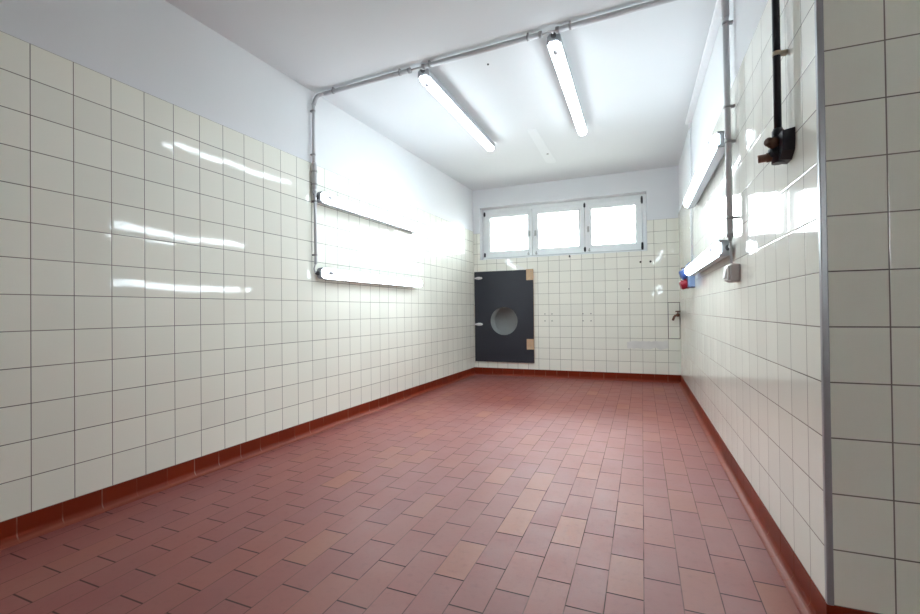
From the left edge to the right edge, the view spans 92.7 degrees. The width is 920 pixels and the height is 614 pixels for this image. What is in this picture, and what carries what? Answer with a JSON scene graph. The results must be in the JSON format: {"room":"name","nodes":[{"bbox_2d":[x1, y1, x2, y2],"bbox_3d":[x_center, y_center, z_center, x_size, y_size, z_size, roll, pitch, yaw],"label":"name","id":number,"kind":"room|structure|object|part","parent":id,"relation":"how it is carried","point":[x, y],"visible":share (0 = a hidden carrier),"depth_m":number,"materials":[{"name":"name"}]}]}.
{"room":"empty utility room","nodes":[
{"label":"empty utility room","id":0,"kind":"room"},
{"bbox_2d":[0,0,474,521],"bbox_3d":[-1.593,-0.475,2.726,0.250,2.900,8.919,-1,-1,24],"label":"wall","id":1,"kind":"structure","parent":0,"point":[164,304],"depth_m":2.46,"materials":[{"name":"beige tile"}]},
{"bbox_2d":[0,367,475,550],"bbox_3d":[-1.493,0.928,2.573,0.057,0.110,8.510,-1,-1,24],"label":"baseboard","id":2,"kind":"structure","parent":1,"relation":"attached to","point":[17,530],"depth_m":2.40,"materials":[{"name":"red tile"}]},
{"bbox_2d":[310,104,316,272],"bbox_3d":[-1.133,-0.923,3.414,0.047,1.322,0.042,-1,-1,21],"label":"cable conduit","id":3,"kind":"object","parent":1,"relation":"attached to","point":[314,165],"visible":1,"depth_m":3.40,"materials":[{"name":"grey plastic"}]},
{"bbox_2d":[315,267,421,287],"bbox_3d":[-0.771,-0.262,4.133,0.110,0.091,1.601,-1,-1,24],"label":"lamp","id":4,"kind":"object","parent":1,"relation":"attached to","point":[322,273],"visible":1,"depth_m":3.88,"materials":[{"name":"plastic"}]},
{"bbox_2d":[316,191,421,233],"bbox_3d":[-0.778,-0.858,4.138,0.110,0.091,1.601,-1,-1,24],"label":"lamp","id":5,"kind":"object","parent":1,"relation":"attached to","point":[324,198],"visible":1,"depth_m":3.90,"materials":[{"name":"plastic"}]},
{"bbox_2d":[0,374,799,613],"bbox_3d":[0.719,1.016,1.788,5.800,0.150,9.061,-1,-1,21],"label":"floor","id":6,"kind":"structure","parent":0,"point":[475,494],"depth_m":1.91,"materials":[{"name":"red tile"}]},
{"bbox_2d":[165,0,716,190],"bbox_3d":[0.686,-1.836,1.812,5.800,0.345,9.061,-1,-1,21],"label":"ceiling","id":7,"kind":"structure","parent":0,"point":[634,74],"depth_m":3.16,"materials":[{"name":"white paint"}]},
{"bbox_2d":[418,68,494,150],"bbox_3d":[0.027,-1.659,3.839,0.092,0.111,1.601,-1,0,22],"label":"lamp","id":8,"kind":"object","parent":7,"relation":"attached to","point":[426,77],"visible":0.95,"depth_m":3.57,"materials":[{"name":"plastic"}]},
{"bbox_2d":[311,0,676,105],"bbox_3d":[0.138,-1.650,2.886,2.798,0.136,0.076,-1,-1,23],"label":"cable conduit","id":9,"kind":"object","parent":7,"relation":"attached to","point":[653,3],"visible":1,"depth_m":2.82,"materials":[{"name":"grey plastic"}]},
{"bbox_2d":[527,128,555,162],"bbox_3d":[0.901,-1.731,4.771,0.119,0.017,1.125,-1,-1,21],"label":"ceiling strip","id":10,"kind":"object","parent":7,"relation":"attached to","point":[546,154],"visible":1,"depth_m":4.72,"materials":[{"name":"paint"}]},
{"bbox_2d":[546,32,587,135],"bbox_3d":[0.876,-1.675,3.461,0.092,0.111,1.601,-1,0,22],"label":"lamp","id":11,"kind":"object","parent":7,"relation":"attached to","point":[555,46],"visible":1,"depth_m":3.15,"materials":[{"name":"plastic"}]},
{"bbox_2d":[473,166,680,374],"bbox_3d":[1.505,-0.480,6.160,3.300,2.900,0.360,-1,-1,21],"label":"wall","id":12,"kind":"structure","parent":0,"point":[623,298],"depth_m":5.81,"materials":[{"name":"beige tile"}]},
{"bbox_2d":[474,269,534,362],"bbox_3d":[0.621,0.131,6.282,0.884,1.313,0.057,-1,-1,23],"label":"board","id":13,"kind":"object","parent":12,"relation":"attached to","point":[512,289],"visible":1,"depth_m":6.27,"materials":[{"name":"black wood"}]},
{"bbox_2d":[491,307,517,334],"bbox_3d":[0.690,0.200,6.436,0.464,0.464,0.298,-1,-1,21],"label":"air duct","id":14,"kind":"object","parent":12,"relation":"in","point":[504,320],"visible":0.59,"depth_m":6.58,"materials":[{"name":"grey metal"}]},
{"bbox_2d":[483,194,646,259],"bbox_3d":[1.398,-1.087,6.174,2.255,0.763,0.137,-1,-1,21],"label":"window","id":15,"kind":"structure","parent":12,"relation":"in","point":[584,208],"depth_m":6.08,"materials":[{"name":"white paint"}]},
{"bbox_3d":[0.712,-1.067,6.449,0.712,0.673,0.056,-1,-1,21],"label":"sash","id":16,"kind":"part","parent":15,"relation":"part of","materials":[{"name":"white paint"}]},
{"bbox_3d":[1.384,-1.077,6.184,0.724,0.673,0.056,-1,-1,21],"label":"sash","id":17,"kind":"part","parent":15,"relation":"part of","materials":[{"name":"white paint"}]},
{"bbox_3d":[2.062,-1.087,5.917,0.724,0.673,0.056,-1,-1,21],"label":"sash","id":18,"kind":"part","parent":15,"relation":"part of","materials":[{"name":"white paint"}]},
{"bbox_2d":[475,367,680,383],"bbox_3d":[1.484,0.923,5.960,2.727,0.110,0.057,-1,-1,21],"label":"baseboard","id":19,"kind":"structure","parent":12,"relation":"attached to","point":[657,378],"depth_m":5.90,"materials":[{"name":"red tile"}]},
{"bbox_2d":[627,341,667,349],"bbox_3d":[2.394,0.485,5.612,0.485,0.120,0.002,-1,-1,21],"label":"smear","id":20,"kind":"object","parent":12,"relation":"attached to","point":[660,345],"visible":1,"depth_m":5.61,"materials":[{"name":"white tile"}]},
{"bbox_2d":[668,302,679,338],"bbox_3d":[2.681,0.171,5.499,0.138,0.461,0.004,-1,-1,21],"label":"tiled panel","id":21,"kind":"object","parent":12,"relation":"attached to","point":[673,326],"visible":0.99,"depth_m":5.50,"materials":[{"name":"beige tile"}]},
{"bbox_2d":[672,311,679,320],"bbox_3d":[2.679,0.108,5.448,0.101,0.123,0.102,-1,-1,21],"label":"water tap","id":22,"kind":"object","parent":12,"relation":"attached to","point":[677,314],"visible":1,"depth_m":5.42,"materials":[{"name":"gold metal"}]},
{"bbox_2d":[678,0,824,598],"bbox_3d":[2.053,-0.510,3.461,0.250,2.900,4.864,-1,-1,22],"label":"wall","id":23,"kind":"structure","parent":0,"point":[751,346],"depth_m":1.80,"materials":[{"name":"beige tile"}]},
{"bbox_2d":[679,262,694,289],"bbox_3d":[2.120,-0.285,4.113,0.126,0.244,0.215,-1,-1,21],"label":"power socket","id":24,"kind":"object","parent":23,"relation":"attached to","point":[687,281],"visible":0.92,"depth_m":4.08,"materials":[{"name":"plastic"}]},
{"bbox_2d":[689,123,692,261],"bbox_3d":[2.161,-1.062,4.105,0.021,1.323,0.021,-1,-1,21],"label":"conduit","id":25,"kind":"object","parent":23,"relation":"attached to","point":[690,160],"visible":0.88,"depth_m":4.10,"materials":[{"name":"white plastic"}]},
{"bbox_2d":[685,0,721,124],"bbox_3d":[1.795,-1.734,3.263,0.050,0.045,1.936,-1,-1,22],"label":"lamp","id":26,"kind":"object","parent":23,"relation":"attached to","point":[716,19],"visible":0.98,"depth_m":3.04,"materials":[{"name":"white plastic"}]},
{"bbox_2d":[683,131,724,208],"bbox_3d":[1.700,-0.905,3.085,0.110,0.091,1.601,-1,-1,22],"label":"lamp","id":27,"kind":"object","parent":23,"relation":"attached to","point":[714,152],"visible":0.91,"depth_m":2.75,"materials":[{"name":"plastic"}]},
{"bbox_2d":[685,240,729,275],"bbox_3d":[1.706,-0.315,3.080,0.110,0.091,1.601,-1,-1,22],"label":"lamp","id":28,"kind":"object","parent":23,"relation":"attached to","point":[719,250],"visible":0.93,"depth_m":2.59,"materials":[{"name":"plastic"}]},
{"bbox_2d":[721,0,737,263],"bbox_3d":[1.411,-0.937,2.301,0.052,1.431,0.079,-1,-1,21],"label":"cable conduit","id":29,"kind":"object","parent":23,"relation":"attached to","point":[724,3],"visible":1,"depth_m":2.29,"materials":[{"name":"grey plastic"}]},
{"bbox_2d":[723,263,739,282],"bbox_3d":[1.407,-0.175,2.280,0.067,0.094,0.108,-1,-1,21],"label":"light switch","id":30,"kind":"object","parent":23,"relation":"attached to","point":[731,274],"visible":1,"depth_m":2.23,"materials":[{"name":"grey plastic"}]},
{"bbox_3d":[1.391,-0.175,2.286,0.012,0.078,0.092,-1,-1,21],"label":"plate","id":31,"kind":"part","parent":30,"relation":"part of","materials":[{"name":"white plastic"}]},
{"bbox_2d":[678,376,827,613],"bbox_3d":[1.885,0.896,3.352,0.057,0.110,4.578,-1,-1,22],"label":"baseboard","id":32,"kind":"structure","parent":23,"relation":"attached to","point":[804,593],"depth_m":1.78,"materials":[{"name":"red tile"}]},
{"bbox_2d":[757,0,794,164],"bbox_3d":[1.064,-1.111,1.500,0.090,1.241,0.118,-1,-1,21],"label":"supply pipe","id":33,"kind":"object","parent":23,"relation":"attached to","point":[781,145],"visible":1,"depth_m":1.49,"materials":[{"name":"black metal"}]},
{"bbox_2d":[757,153,771,162],"bbox_3d":[1.058,-0.516,1.518,0.048,0.034,0.033,-1,-1,27],"label":"outlet","id":34,"kind":"object","parent":33,"relation":"attached to","point":[767,157],"depth_m":1.51,"materials":[{"name":"brown plastic"}]},
{"bbox_2d":[764,137,778,148],"bbox_3d":[1.058,-0.557,1.488,0.047,0.037,0.037,0,-1,-29],"label":"outlet","id":35,"kind":"object","parent":33,"relation":"attached to","point":[772,143],"depth_m":1.48,"materials":[{"name":"brown plastic"}]},
{"bbox_2d":[823,0,919,613],"bbox_3d":[2.148,-0.532,0.956,2.288,2.900,0.300,-1,-1,21],"label":"wall","id":36,"kind":"structure","parent":0,"point":[872,47],"depth_m":1.19,"materials":[{"name":"beige tile"}]},
{"bbox_2d":[814,0,833,605],"bbox_3d":[1.024,-0.458,1.244,0.017,2.584,0.018,-1,-1,21],"label":"trim","id":37,"kind":"structure","parent":36,"relation":"attached to","point":[818,4],"depth_m":1.23,"materials":[{"name":"grey metal"}]},
{"bbox_2d":[823,600,876,613],"bbox_3d":[2.051,0.873,0.819,2.207,0.110,0.057,-1,-1,21],"label":"baseboard","id":38,"kind":"structure","parent":36,"relation":"attached to","point":[827,609],"depth_m":1.22,"materials":[{"name":"red tile"}]}
]}

